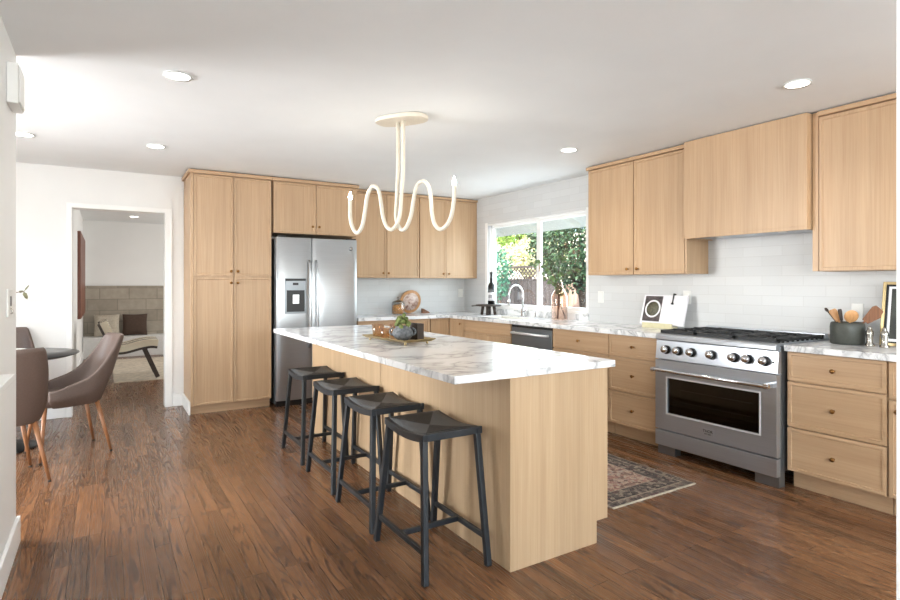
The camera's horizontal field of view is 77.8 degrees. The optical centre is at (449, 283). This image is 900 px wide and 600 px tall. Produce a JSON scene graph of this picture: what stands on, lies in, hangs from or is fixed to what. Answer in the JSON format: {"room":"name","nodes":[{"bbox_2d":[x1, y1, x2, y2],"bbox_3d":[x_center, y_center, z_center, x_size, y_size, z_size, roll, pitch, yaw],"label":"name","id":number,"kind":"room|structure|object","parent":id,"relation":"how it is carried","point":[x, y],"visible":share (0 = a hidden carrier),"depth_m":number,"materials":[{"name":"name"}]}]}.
{"room":"kitchen","nodes":[
{"label":"kitchen","id":0,"kind":"room"},
{"bbox_2d":[0,15,15,558],"bbox_3d":[-1.530,0.077,-0.929,2.820,2.450,7.030,0,0,-32],"label":"wall","id":1,"kind":"structure","parent":0,"point":[7,53],"depth_m":2.53,"materials":[{"name":"white paint"}]},
{"bbox_2d":[0,374,14,395],"bbox_3d":[-1.510,0.422,1.770,0.053,0.080,1.400,0,0,-32],"label":"trim","id":2,"kind":"structure","parent":1,"relation":"attached to","point":[6,380],"depth_m":2.23,"materials":[{"name":"white paint"}]},
{"bbox_2d":[6,289,12,316],"bbox_3d":[-2.029,0.087,2.576,0.017,0.126,0.124,0,0,-32],"label":"light switch","id":3,"kind":"object","parent":1,"relation":"attached to","point":[9,311],"visible":1,"depth_m":2.56,"materials":[{"name":"white plastic"}]},
{"bbox_2d":[0,515,20,599],"bbox_3d":[-1.528,1.236,-0.917,2.837,0.132,7.047,0,0,-32],"label":"baseboard","id":4,"kind":"structure","parent":1,"relation":"attached to","point":[11,547],"depth_m":2.52,"materials":[{"name":"white paint"}]},
{"bbox_2d":[6,61,24,113],"bbox_3d":[-2.034,-0.915,2.614,0.050,0.185,0.194,0,0,-32],"label":"door chime","id":5,"kind":"object","parent":1,"relation":"attached to","point":[15,80],"visible":1,"depth_m":2.54,"materials":[{"name":"white plastic"}]},
{"bbox_2d":[73,209,82,369],"bbox_3d":[-5.261,0.077,7.763,0.115,2.450,5.260,0,0,-32],"label":"wall","id":6,"kind":"structure","parent":0,"point":[77,218],"depth_m":7.71,"materials":[{"name":"white paint"}]},
{"bbox_2d":[77,352,82,366],"bbox_3d":[-5.088,1.237,7.606,0.015,0.130,4.810,0,0,-32],"label":"baseboard","id":7,"kind":"structure","parent":6,"relation":"attached to","point":[81,357],"depth_m":8.93,"materials":[{"name":"white paint"}]},
{"bbox_2d":[77,231,84,318],"bbox_3d":[-5.868,-0.128,8.893,0.039,1.260,2.200,0,0,-32],"label":"wall art","id":8,"kind":"object","parent":6,"relation":"attached to","point":[80,239],"visible":1,"depth_m":7.97,"materials":[{"name":"brown wood"}]},
{"bbox_2d":[83,220,163,285],"bbox_3d":[-5.167,0.077,10.972,3.650,2.450,0.100,0,0,-32],"label":"wall","id":9,"kind":"structure","parent":0,"point":[116,253],"depth_m":10.36,"materials":[{"name":"white paint"}]},
{"bbox_2d":[16,162,341,408],"bbox_3d":[-3.030,0.077,5.975,7.530,2.450,0.130,0,0,-32],"label":"wall","id":10,"kind":"structure","parent":0,"point":[43,191],"depth_m":5.42,"materials":[{"name":"white paint"}]},
{"bbox_2d":[24,290,41,300],"bbox_3d":[-3.971,0.110,5.310,0.140,0.105,0.010,0,0,-32],"label":"light switch","id":11,"kind":"object","parent":10,"relation":"attached to","point":[33,295],"visible":0.96,"depth_m":5.31,"materials":[{"name":"white plastic"}]},
{"bbox_2d":[40,393,181,419],"bbox_3d":[-4.532,1.236,4.960,3.906,0.132,0.016,0,0,-32],"label":"baseboard","id":12,"kind":"structure","parent":10,"relation":"attached to","point":[176,398],"depth_m":5.42,"materials":[{"name":"white paint"}]},
{"bbox_2d":[66,202,171,417],"bbox_3d":[-3.384,0.253,5.745,0.928,2.098,0.148,0,0,-32],"label":"trim","id":13,"kind":"structure","parent":10,"relation":"attached to","point":[167,213],"depth_m":5.83,"materials":[{"name":"white paint"}]},
{"bbox_2d":[271,177,358,239],"bbox_3d":[-1.615,-0.843,6.422,0.983,0.590,0.587,0,0,-32],"label":"upper cabinet","id":14,"kind":"object","parent":10,"relation":"attached to","point":[299,208],"visible":0.95,"depth_m":6.17,"materials":[{"name":"brown wood"}]},
{"bbox_2d":[342,189,419,277],"bbox_3d":[-0.861,-0.607,7.021,0.920,1.062,0.344,0,0,-32],"label":"upper cabinet","id":15,"kind":"object","parent":10,"relation":"attached to","point":[381,252],"visible":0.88,"depth_m":6.90,"materials":[{"name":"brown wood"}]},
{"bbox_2d":[357,278,463,314],"bbox_3d":[-0.590,0.152,7.399,1.858,0.500,0.012,0,0,-32],"label":"backsplash","id":16,"kind":"structure","parent":10,"relation":"attached to","point":[374,295],"depth_m":7.42,"materials":[{"name":"tile"}]},
{"bbox_2d":[419,195,477,278],"bbox_3d":[-0.087,-0.607,7.500,0.892,1.062,0.344,0,0,-32],"label":"upper cabinet","id":17,"kind":"object","parent":10,"relation":"attached to","point":[449,253],"visible":0.92,"depth_m":7.36,"materials":[{"name":"brown wood"}]},
{"bbox_2d":[458,289,462,296],"bbox_3d":[0.148,0.127,7.843,0.075,0.116,0.010,0,0,-32],"label":"outlet","id":18,"kind":"object","parent":10,"relation":"attached to","point":[460,291],"visible":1,"depth_m":7.84,"materials":[{"name":"white plastic"}]},
{"bbox_2d":[0,0,895,223],"bbox_3d":[-1.772,-1.273,3.960,7.750,0.250,15.800,0,0,-32],"label":"ceiling","id":19,"kind":"structure","parent":0,"point":[292,89],"depth_m":3.12,"materials":[{"name":"paint"}]},
{"bbox_2d":[16,132,35,137],"bbox_3d":[-3.264,-1.143,4.272,0.150,0.008,0.150,0,0,-32],"label":"recessed light","id":20,"kind":"object","parent":19,"relation":"in","point":[20,134],"visible":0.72,"depth_m":4.29,"materials":[{"name":"white plastic"}]},
{"bbox_2d":[146,144,165,148],"bbox_3d":[-2.443,-1.143,4.638,0.150,0.008,0.150,0,0,-32],"label":"recessed light","id":21,"kind":"object","parent":19,"relation":"in","point":[154,146],"visible":1,"depth_m":4.64,"materials":[{"name":"white plastic"}]},
{"bbox_2d":[163,71,192,81],"bbox_3d":[-1.497,-1.143,3.072,0.150,0.008,0.150,0,0,-32],"label":"recessed light","id":22,"kind":"object","parent":19,"relation":"in","point":[178,76],"visible":1,"depth_m":3.07,"materials":[{"name":"white plastic"}]},
{"bbox_2d":[348,112,455,234],"bbox_3d":[-0.344,-0.747,3.843,0.832,0.796,0.210,0,0,26],"label":"chandelier","id":23,"kind":"object","parent":19,"relation":"hanging from","point":[402,119],"visible":1,"depth_m":3.81,"materials":[{"name":"beige paint"}]},
{"bbox_2d":[560,148,577,152],"bbox_3d":[1.015,-1.143,4.766,0.150,0.008,0.150,0,0,-32],"label":"recessed light","id":24,"kind":"object","parent":19,"relation":"in","point":[564,150],"visible":1,"depth_m":4.78,"materials":[{"name":"white plastic"}]},
{"bbox_2d":[782,79,812,88],"bbox_3d":[1.988,-1.143,3.193,0.150,0.008,0.150,0,0,-32],"label":"recessed light","id":25,"kind":"object","parent":19,"relation":"in","point":[800,83],"visible":1,"depth_m":3.19,"materials":[{"name":"white plastic"}]},
{"bbox_2d":[1,354,895,599],"bbox_3d":[-1.772,1.362,3.960,7.750,0.120,15.800,0,0,-32],"label":"floor","id":26,"kind":"structure","parent":0,"point":[211,505],"depth_m":2.97,"materials":[{"name":"brown wood"}]},
{"bbox_2d":[16,327,34,347],"bbox_3d":[-3.939,0.853,4.948,0.472,0.898,0.606,0,0,-40],"label":"dining chair","id":27,"kind":"object","parent":26,"relation":"on","point":[23,335],"visible":0.08,"depth_m":5.21,"materials":[{"name":"leather"}]},
{"bbox_2d":[16,347,50,481],"bbox_3d":[-2.904,0.853,3.621,0.606,0.898,0.472,0,0,40],"label":"dining chair","id":28,"kind":"object","parent":26,"relation":"on","point":[32,370],"visible":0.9,"depth_m":3.58,"materials":[{"name":"beige leather"}]},
{"bbox_2d":[16,348,79,453],"bbox_3d":[-3.540,0.932,4.395,1.040,0.740,1.040,0,0,-32],"label":"dining table","id":29,"kind":"object","parent":26,"relation":"on","point":[52,353],"visible":0.26,"depth_m":4.47,"materials":[{"name":"black metal"}]},
{"bbox_2d":[16,285,28,298],"bbox_3d":[-3.581,0.284,4.464,0.343,0.555,0.140,0,0,-32],"label":"plant","id":30,"kind":"object","parent":29,"relation":"on","point":[25,295],"visible":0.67,"depth_m":4.55,"materials":[{"name":"green plant"}]},
{"bbox_2d":[24,332,123,464],"bbox_3d":[-2.917,0.853,4.373,0.472,0.898,0.606,0,0,42],"label":"dining chair","id":31,"kind":"object","parent":26,"relation":"on","point":[86,384],"visible":0.89,"depth_m":4.34,"materials":[{"name":"beige leather"}]},
{"bbox_2d":[83,286,163,358],"bbox_3d":[-5.056,0.667,10.715,3.330,1.270,0.445,0,0,-32],"label":"stone hearth","id":32,"kind":"object","parent":26,"relation":"on","point":[99,300],"visible":0.33,"depth_m":10.26,"materials":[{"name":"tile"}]},
{"bbox_2d":[94,314,119,336],"bbox_3d":[-6.180,0.745,10.052,0.404,0.390,0.174,0,0,-32],"label":"cushion","id":33,"kind":"object","parent":32,"relation":"on","point":[113,320],"visible":0.72,"depth_m":10.04,"materials":[{"name":"beige fabric"}]},
{"bbox_2d":[123,314,146,334],"bbox_3d":[-5.800,0.746,10.275,0.404,0.388,0.181,0,0,-32],"label":"cushion","id":34,"kind":"object","parent":32,"relation":"on","point":[136,324],"visible":1,"depth_m":10.23,"materials":[{"name":"brown fabric"}]},
{"bbox_2d":[113,357,163,382],"bbox_3d":[-4.011,1.296,9.054,2.500,0.012,2.580,0,0,-32],"label":"area rug","id":35,"kind":"object","parent":26,"relation":"on","point":[136,369],"visible":0.14,"depth_m":8.32,"materials":[{"name":"beige fabric"}]},
{"bbox_2d":[97,319,159,377],"bbox_3d":[-4.469,0.891,7.759,0.733,0.804,0.620,0,0,-32],"label":"lounge chair","id":36,"kind":"object","parent":35,"relation":"on","point":[142,343],"visible":0.71,"depth_m":7.60,"materials":[{"name":"beige fabric"}]},
{"bbox_2d":[182,168,271,414],"bbox_3d":[-2.380,0.082,5.949,0.812,2.440,0.587,0,0,-32],"label":"pantry cabinet","id":37,"kind":"object","parent":26,"relation":"on","point":[227,215],"visible":0.99,"depth_m":5.72,"materials":[{"name":"brown wood"}]},
{"bbox_2d":[182,393,189,414],"bbox_3d":[-2.720,1.236,5.754,0.016,0.132,0.539,0,0,-32],"label":"baseboard","id":38,"kind":"structure","parent":37,"relation":"attached to","point":[185,402],"depth_m":5.70,"materials":[{"name":"white paint"}]},
{"bbox_2d":[270,235,356,406],"bbox_3d":[-1.587,0.395,6.348,0.907,1.815,0.711,0,0,-32],"label":"refrigerator","id":39,"kind":"object","parent":26,"relation":"on","point":[314,281],"visible":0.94,"depth_m":6.02,"materials":[{"name":"metal"}]},
{"bbox_2d":[286,279,305,280],"bbox_3d":[-1.650,-0.044,5.970,0.216,0.023,0.005,0,0,-32],"label":"control panel","id":40,"kind":"object","parent":39,"relation":"attached to","point":[286,279],"depth_m":5.97,"materials":[{"name":"black plastic"}]},
{"bbox_2d":[281,366,348,465],"bbox_3d":[-1.050,0.985,4.312,0.361,0.638,0.535,0,0,-32],"label":"counter stool","id":41,"kind":"object","parent":26,"relation":"on","point":[304,374],"visible":0.95,"depth_m":4.27,"materials":[{"name":"blue paint"}]},
{"bbox_2d":[306,377,382,494],"bbox_3d":[-0.713,0.985,3.751,0.361,0.638,0.535,0,0,-32],"label":"counter stool","id":42,"kind":"object","parent":26,"relation":"on","point":[353,385],"visible":0.94,"depth_m":3.69,"materials":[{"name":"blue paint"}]},
{"bbox_2d":[335,392,430,534],"bbox_3d":[-0.396,0.985,3.212,0.361,0.638,0.535,0,0,-32],"label":"counter stool","id":43,"kind":"object","parent":26,"relation":"on","point":[389,403],"visible":0.93,"depth_m":3.17,"materials":[{"name":"blue paint"}]},
{"bbox_2d":[357,319,429,331],"bbox_3d":[-0.802,0.865,6.892,0.955,0.874,0.622,0,0,-32],"label":"base cabinet","id":44,"kind":"object","parent":26,"relation":"on","point":[426,322],"visible":0.04,"depth_m":6.64,"materials":[{"name":"brown wood"}]},
{"bbox_2d":[373,410,491,586],"bbox_3d":[-0.099,0.985,2.708,0.361,0.638,0.535,0,0,-32],"label":"counter stool","id":45,"kind":"object","parent":26,"relation":"on","point":[436,426],"visible":1,"depth_m":2.63,"materials":[{"name":"blue paint"}]},
{"bbox_2d":[430,318,464,336],"bbox_3d":[0.070,0.865,7.250,0.885,0.874,0.931,0,0,-32],"label":"base cabinet","id":46,"kind":"object","parent":26,"relation":"on","point":[446,326],"visible":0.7,"depth_m":6.97,"materials":[{"name":"brown wood"}]},
{"bbox_2d":[357,308,662,337],"bbox_3d":[0.400,0.373,5.798,1.855,0.106,3.751,0,0,-32],"label":"countertop","id":47,"kind":"structure","parent":46,"relation":"on","point":[578,322],"depth_m":5.99,"materials":[{"name":"white stone"}]},
{"bbox_2d":[391,297,403,313],"bbox_3d":[-0.663,0.278,7.138,0.170,0.220,0.170,0,0,-32],"label":"storage jar","id":48,"kind":"object","parent":47,"relation":"on","point":[396,308],"visible":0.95,"depth_m":7.08,"materials":[{"name":"clear glass"}]},
{"bbox_2d":[400,290,420,312],"bbox_3d":[-0.524,0.232,7.371,0.310,0.305,0.079,0,0,-32],"label":"round board","id":49,"kind":"object","parent":47,"relation":"on","point":[411,299],"visible":0.93,"depth_m":7.36,"materials":[{"name":"brown wood"}]},
{"bbox_2d":[472,304,501,314],"bbox_3d":[0.484,0.324,7.046,0.328,0.132,0.335,0,0,30],"label":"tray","id":50,"kind":"object","parent":47,"relation":"on","point":[488,306],"visible":0.98,"depth_m":7.01,"materials":[{"name":"brown wood"}]},
{"bbox_2d":[488,272,494,303],"bbox_3d":[0.526,0.052,7.097,0.093,0.410,0.092,0,0,-32],"label":"bottle","id":51,"kind":"object","parent":50,"relation":"on","point":[491,287],"visible":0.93,"depth_m":7.06,"materials":[{"name":"black glass"}]},
{"bbox_2d":[484,316,530,318],"bbox_3d":[0.659,0.518,6.521,0.376,0.248,0.676,0,0,-32],"label":"sink","id":52,"kind":"object","parent":47,"relation":"in","point":[502,317],"visible":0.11,"depth_m":6.78,"materials":[{"name":"white ceramic"}]},
{"bbox_2d":[507,284,526,316],"bbox_3d":[0.783,0.194,6.601,0.236,0.386,0.130,0,0,-8],"label":"faucet","id":53,"kind":"object","parent":47,"relation":"on","point":[519,286],"visible":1,"depth_m":6.62,"materials":[{"name":"silver metal"}]},
{"bbox_2d":[527,249,579,318],"bbox_3d":[1.135,0.006,6.085,0.183,0.763,0.763,0,0,-32],"label":"glass vase","id":54,"kind":"object","parent":47,"relation":"on","point":[558,288],"visible":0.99,"depth_m":6.02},
{"bbox_2d":[642,293,677,328],"bbox_3d":[1.874,0.234,4.939,0.146,0.306,0.310,0,0,-32],"label":"book stand","id":55,"kind":"object","parent":47,"relation":"on","point":[644,324],"visible":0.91,"depth_m":4.88,"materials":[{"name":"beige wood"}]},
{"bbox_2d":[640,295,688,326],"bbox_3d":[1.890,0.233,4.941,0.090,0.265,0.455,0,0,-32],"label":"cookbook","id":56,"kind":"object","parent":55,"relation":"on","point":[656,308],"visible":1,"depth_m":4.92,"materials":[{"name":"white paper"}]},
{"bbox_2d":[642,296,662,321],"bbox_3d":[1.827,0.221,5.035,0.064,0.223,0.185,0,0,-32],"label":"photograph","id":57,"kind":"object","parent":56,"relation":"attached to","point":[652,310],"depth_m":5.03},
{"bbox_2d":[312,344,606,571],"bbox_3d":[-0.196,0.863,3.888,0.645,0.879,2.824,0,0,-32],"label":"kitchen island","id":58,"kind":"object","parent":26,"relation":"on","point":[544,437],"visible":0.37,"depth_m":2.73,"materials":[{"name":"brown wood"}]},
{"bbox_2d":[274,324,614,384],"bbox_3d":[-0.344,0.405,3.849,0.972,0.034,2.950,0,0,-32],"label":"island countertop","id":59,"kind":"structure","parent":58,"relation":"on","point":[454,360],"depth_m":3.07,"materials":[{"name":"white stone"}]},
{"bbox_2d":[363,333,435,344],"bbox_3d":[-0.352,0.370,3.752,0.254,0.036,0.524,0,0,-38],"label":"serving tray","id":60,"kind":"object","parent":59,"relation":"on","point":[387,336],"visible":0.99,"depth_m":3.69,"materials":[{"name":"gold metal"}]},
{"bbox_2d":[389,313,415,340],"bbox_3d":[-0.309,0.278,3.651,0.140,0.177,0.140,0,0,-43],"label":"potted plant","id":61,"kind":"object","parent":60,"relation":"on","point":[401,332],"visible":0.93,"depth_m":3.61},
{"bbox_2d":[410,323,423,339],"bbox_3d":[-0.231,0.314,3.720,0.052,0.105,0.120,0,0,-38],"label":"wooden box","id":62,"kind":"object","parent":60,"relation":"on","point":[419,327],"visible":0.69,"depth_m":3.68,"materials":[{"name":"brown wood"}]},
{"bbox_2d":[464,320,511,344],"bbox_3d":[0.656,0.865,6.520,0.627,0.874,0.918,0,0,-32],"label":"base cabinet","id":63,"kind":"object","parent":26,"relation":"on","point":[480,330],"visible":0.05,"depth_m":6.34,"materials":[{"name":"brown wood"}]},
{"bbox_2d":[510,324,553,350],"bbox_3d":[1.056,0.866,5.843,0.658,0.872,0.628,0,0,-32],"label":"dishwasher","id":64,"kind":"object","parent":26,"relation":"on","point":[522,335],"visible":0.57,"depth_m":5.66,"materials":[{"name":"grey metal"}]},
{"bbox_2d":[553,328,614,432],"bbox_3d":[1.433,0.865,5.276,0.642,0.874,0.708,0,0,-32],"label":"base cabinet","id":65,"kind":"object","parent":26,"relation":"on","point":[594,344],"visible":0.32,"depth_m":5.05,"materials":[{"name":"brown wood"}]},
{"bbox_2d":[609,334,658,445],"bbox_3d":[1.759,0.865,4.749,0.642,0.874,0.525,0,0,-32],"label":"base cabinet","id":66,"kind":"object","parent":26,"relation":"on","point":[631,380],"visible":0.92,"depth_m":4.62,"materials":[{"name":"brown wood"}]},
{"bbox_2d":[607,453,695,508],"bbox_3d":[0.916,1.298,4.002,0.769,0.008,1.356,0,0,-32],"label":"kitchen rug","id":67,"kind":"object","parent":26,"relation":"on","point":[628,482],"visible":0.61,"depth_m":3.64,"materials":[{"name":"fabric"}]},
{"bbox_2d":[650,325,828,487],"bbox_3d":[2.089,0.824,4.086,0.749,0.957,0.923,0,0,-32],"label":"gas range","id":68,"kind":"object","parent":26,"relation":"on","point":[721,392],"visible":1,"depth_m":3.86,"materials":[{"name":"metal"}]},
{"bbox_2d":[656,333,828,350],"bbox_3d":[2.117,0.403,4.106,0.680,0.050,0.911,0,0,-32],"label":"cooktop","id":69,"kind":"object","parent":68,"relation":"in","point":[726,341],"depth_m":3.85,"materials":[{"name":"metal"}]},
{"bbox_2d":[788,352,893,514],"bbox_3d":[2.541,0.865,3.486,0.642,0.874,0.536,0,0,-32],"label":"base cabinet","id":70,"kind":"object","parent":26,"relation":"on","point":[838,407],"visible":0.99,"depth_m":3.31,"materials":[{"name":"brown wood"}]},
{"bbox_2d":[889,361,895,515],"bbox_3d":[2.869,0.865,2.954,0.642,0.874,0.707,0,0,-32],"label":"base cabinet","id":71,"kind":"object","parent":26,"relation":"on","point":[892,365],"visible":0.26,"depth_m":3.08,"materials":[{"name":"brown wood"}]},
{"bbox_2d":[784,340,895,361],"bbox_3d":[2.727,0.407,3.186,0.645,0.038,1.252,0,0,-32],"label":"countertop","id":72,"kind":"structure","parent":71,"relation":"on","point":[819,347],"depth_m":3.35,"materials":[{"name":"white stone"}]},
{"bbox_2d":[830,321,865,344],"bbox_3d":[2.580,0.318,3.623,0.192,0.140,0.192,0,0,-32],"label":"utensil crock","id":73,"kind":"object","parent":72,"relation":"on","point":[845,333],"visible":0.97,"depth_m":3.55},
{"bbox_2d":[829,308,840,322],"bbox_3d":[2.562,0.269,3.664,0.123,0.218,0.022,0,0,38],"label":"wooden spatula","id":74,"kind":"object","parent":73,"relation":"in","point":[834,313],"visible":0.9,"depth_m":3.68,"materials":[{"name":"brown wood"}]},
{"bbox_2d":[838,309,842,322],"bbox_3d":[2.554,0.269,3.634,0.051,0.214,0.012,0,0,8],"label":"spatula","id":75,"kind":"object","parent":73,"relation":"in","point":[839,310],"visible":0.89,"depth_m":3.63,"materials":[{"name":"brown wood"}]},
{"bbox_2d":[844,310,858,322],"bbox_3d":[2.569,0.272,3.601,0.066,0.211,0.102,0,0,-11],"label":"wooden spoon","id":76,"kind":"object","parent":73,"relation":"in","point":[850,316],"visible":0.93,"depth_m":3.57,"materials":[{"name":"brown wood"}]},
{"bbox_2d":[862,306,885,323],"bbox_3d":[2.630,0.258,3.567,0.246,0.245,0.015,0,0,42],"label":"wooden turner","id":77,"kind":"object","parent":73,"relation":"in","point":[875,313],"visible":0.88,"depth_m":3.52,"materials":[{"name":"brown wood"}]},
{"bbox_2d":[864,326,874,346],"bbox_3d":[2.620,0.326,3.483,0.054,0.124,0.054,0,0,-32],"label":"pepper mill","id":78,"kind":"object","parent":72,"relation":"on","point":[869,332],"visible":1,"depth_m":3.47,"materials":[{"name":"grey metal"}]},
{"bbox_2d":[879,327,889,347],"bbox_3d":[2.645,0.326,3.395,0.054,0.124,0.054,0,0,-32],"label":"pepper mill","id":79,"kind":"object","parent":72,"relation":"on","point":[884,334],"visible":1,"depth_m":3.38,"materials":[{"name":"grey metal"}]},
{"bbox_2d":[879,282,895,346],"bbox_3d":[2.803,0.185,3.361,0.082,0.398,0.340,0,0,-32],"label":"picture frame","id":80,"kind":"object","parent":72,"relation":"on","point":[888,320],"visible":0.58,"depth_m":3.48,"materials":[{"name":"gold metal"}]},
{"bbox_2d":[889,289,895,338],"bbox_3d":[2.806,0.184,3.362,0.050,0.309,0.254,0,0,-32],"label":"print","id":81,"kind":"object","parent":80,"relation":"attached to","point":[892,292],"depth_m":3.46},
{"bbox_2d":[896,0,899,599],"bbox_3d":[1.297,0.077,1.487,0.150,2.450,0.125,0,0,-32],"label":"wall","id":82,"kind":"structure","parent":0,"point":[897,1],"depth_m":1.50,"materials":[{"name":"white paint"}]},
{"bbox_3d":[2.882,0.077,3.687,0.120,2.450,10.240,0,0,-32],"label":"wall","id":83,"kind":"structure","parent":0,"visible":0},
{"bbox_2d":[496,230,502,236],"bbox_3d":[0.485,-0.893,8.418,0.760,0.330,0.050,0,0,-32],"label":"trim","id":84,"kind":"structure","parent":83,"relation":"attached to","point":[498,233],"depth_m":8.56,"materials":[{"name":"white paint"}]},
{"bbox_2d":[518,224,536,232],"bbox_3d":[0.917,-0.893,7.721,0.760,0.330,0.050,0,0,-32],"label":"trim","id":85,"kind":"structure","parent":83,"relation":"attached to","point":[530,227],"depth_m":7.82,"materials":[{"name":"white paint"}]},
{"bbox_2d":[485,207,587,313],"bbox_3d":[1.010,-0.243,6.685,0.120,1.130,1.870,0,0,-32],"label":"window","id":86,"kind":"structure","parent":83,"relation":"in","point":[490,230],"depth_m":6.68,"materials":[{"name":"white paint"}]},
{"bbox_2d":[496,216,585,236],"bbox_3d":[1.000,-0.958,7.672,0.870,0.420,8.000,0,0,-32],"label":"eave","id":87,"kind":"object","parent":83,"relation":"attached to","point":[555,224],"visible":0.07,"depth_m":7.72},
{"bbox_2d":[560,218,579,227],"bbox_3d":[1.348,-0.893,7.024,0.760,0.330,0.050,0,0,-32],"label":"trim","id":88,"kind":"structure","parent":83,"relation":"attached to","point":[570,221],"depth_m":7.13,"materials":[{"name":"white paint"}]},
{"bbox_2d":[598,291,603,302],"bbox_3d":[1.542,0.133,5.707,0.010,0.116,0.075,0,0,-32],"label":"outlet","id":89,"kind":"object","parent":83,"relation":"attached to","point":[600,293],"visible":1,"depth_m":5.70,"materials":[{"name":"white plastic"}]},
{"bbox_2d":[586,145,707,275],"bbox_3d":[1.749,-0.612,5.082,0.314,1.053,1.105,0,0,-32],"label":"upper cabinet","id":90,"kind":"object","parent":83,"relation":"attached to","point":[636,203],"visible":0.9,"depth_m":4.94,"materials":[{"name":"brown wood"}]},
{"bbox_2d":[464,175,895,342],"bbox_3d":[1.773,-0.373,5.355,0.012,1.550,5.955,0,0,-32],"label":"backsplash","id":91,"kind":"structure","parent":83,"relation":"attached to","point":[771,282],"depth_m":4.50,"materials":[{"name":"tile"}]},
{"bbox_2d":[683,291,690,303],"bbox_3d":[2.064,0.117,4.862,0.010,0.116,0.075,0,0,-32],"label":"outlet","id":92,"kind":"object","parent":83,"relation":"attached to","point":[685,293],"visible":0.55,"depth_m":4.85,"materials":[{"name":"white plastic"}]},
{"bbox_2d":[684,113,812,240],"bbox_3d":[2.277,-0.751,4.192,0.352,0.777,0.927,0,0,-32],"label":"range hood","id":93,"kind":"object","parent":83,"relation":"attached to","point":[755,180],"visible":0.88,"depth_m":4.03,"materials":[{"name":"brown wood"}]},
{"bbox_2d":[695,230,812,239],"bbox_3d":[2.285,-0.379,4.197,0.330,0.017,0.885,0,0,-32],"label":"hood","id":94,"kind":"object","parent":93,"relation":"attached to","point":[710,234],"depth_m":4.18,"materials":[{"name":"beige wood"}]},
{"bbox_2d":[813,93,895,271],"bbox_3d":[2.864,-0.612,3.269,0.324,1.053,1.248,0,0,-32],"label":"upper cabinet","id":95,"kind":"object","parent":83,"relation":"attached to","point":[854,144],"visible":1,"depth_m":3.52,"materials":[{"name":"brown wood"}]},
{"bbox_2d":[851,303,863,320],"bbox_3d":[2.745,0.190,3.761,0.010,0.116,0.070,0,0,-32],"label":"outlet","id":96,"kind":"object","parent":83,"relation":"attached to","point":[859,308],"visible":0.7,"depth_m":3.75,"materials":[{"name":"white plastic"}]},
{"bbox_2d":[854,307,859,316],"bbox_3d":[2.743,0.190,3.759,0.004,0.068,0.034,0,0,-32],"label":"socket","id":97,"kind":"object","parent":96,"relation":"attached to","point":[857,309],"depth_m":3.76,"materials":[{"name":"white plastic"}]},
{"label":"outside","id":98,"kind":"structure","parent":0,"visible":0},
{"bbox_3d":[5.139,1.477,14.934,15.550,0.150,20.000,0,0,-32],"label":"ground","id":99,"kind":"structure","parent":98,"visible":0},
{"bbox_2d":[496,243,514,303],"bbox_3d":[1.027,0.204,12.453,0.786,2.401,0.774,0,0,-32],"label":"shrub","id":100,"kind":"object","parent":99,"relation":"on","point":[499,258],"visible":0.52,"depth_m":12.34,"materials":[{"name":"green plant"}]},
{"bbox_2d":[496,266,561,305],"bbox_3d":[1.676,0.497,12.511,0.110,1.810,2.280,0,0,-32],"label":"lattice fence","id":101,"kind":"object","parent":99,"relation":"on","point":[529,286],"visible":0.35,"depth_m":12.40,"materials":[{"name":"wood"}]},
{"bbox_2d":[496,229,571,278],"bbox_3d":[2.327,-0.583,16.198,2.154,3.977,3.260,0,0,-18],"label":"tree","id":102,"kind":"object","parent":99,"relation":"on","point":[501,241],"visible":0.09,"depth_m":16.19,"materials":[{"name":"green plant"}]},
{"bbox_2d":[500,233,569,278],"bbox_3d":[1.955,0.094,13.078,1.217,2.631,2.493,0,0,-32],"label":"shrub","id":103,"kind":"object","parent":99,"relation":"on","point":[518,252],"visible":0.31,"depth_m":13.07,"materials":[{"name":"yellow plant"}]},
{"bbox_2d":[496,233,585,306],"bbox_3d":[3.254,-0.148,19.647,0.200,3.100,14.000,0,0,-32],"label":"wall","id":104,"kind":"structure","parent":99,"relation":"on","point":[561,298],"depth_m":19.93,"materials":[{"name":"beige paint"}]},
{"bbox_2d":[522,227,585,307],"bbox_3d":[2.152,-0.061,8.952,1.764,2.936,2.013,0,0,-8],"label":"tree","id":105,"kind":"object","parent":99,"relation":"on","point":[577,250],"visible":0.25,"depth_m":8.75,"materials":[{"name":"green plant"}]},
{"bbox_2d":[563,283,578,306],"bbox_3d":[2.722,0.652,10.060,0.110,1.500,1.850,0,0,-32],"label":"fence","id":106,"kind":"object","parent":99,"relation":"on","point":[569,300],"visible":0.02,"depth_m":10.71,"materials":[{"name":"brown wood"}]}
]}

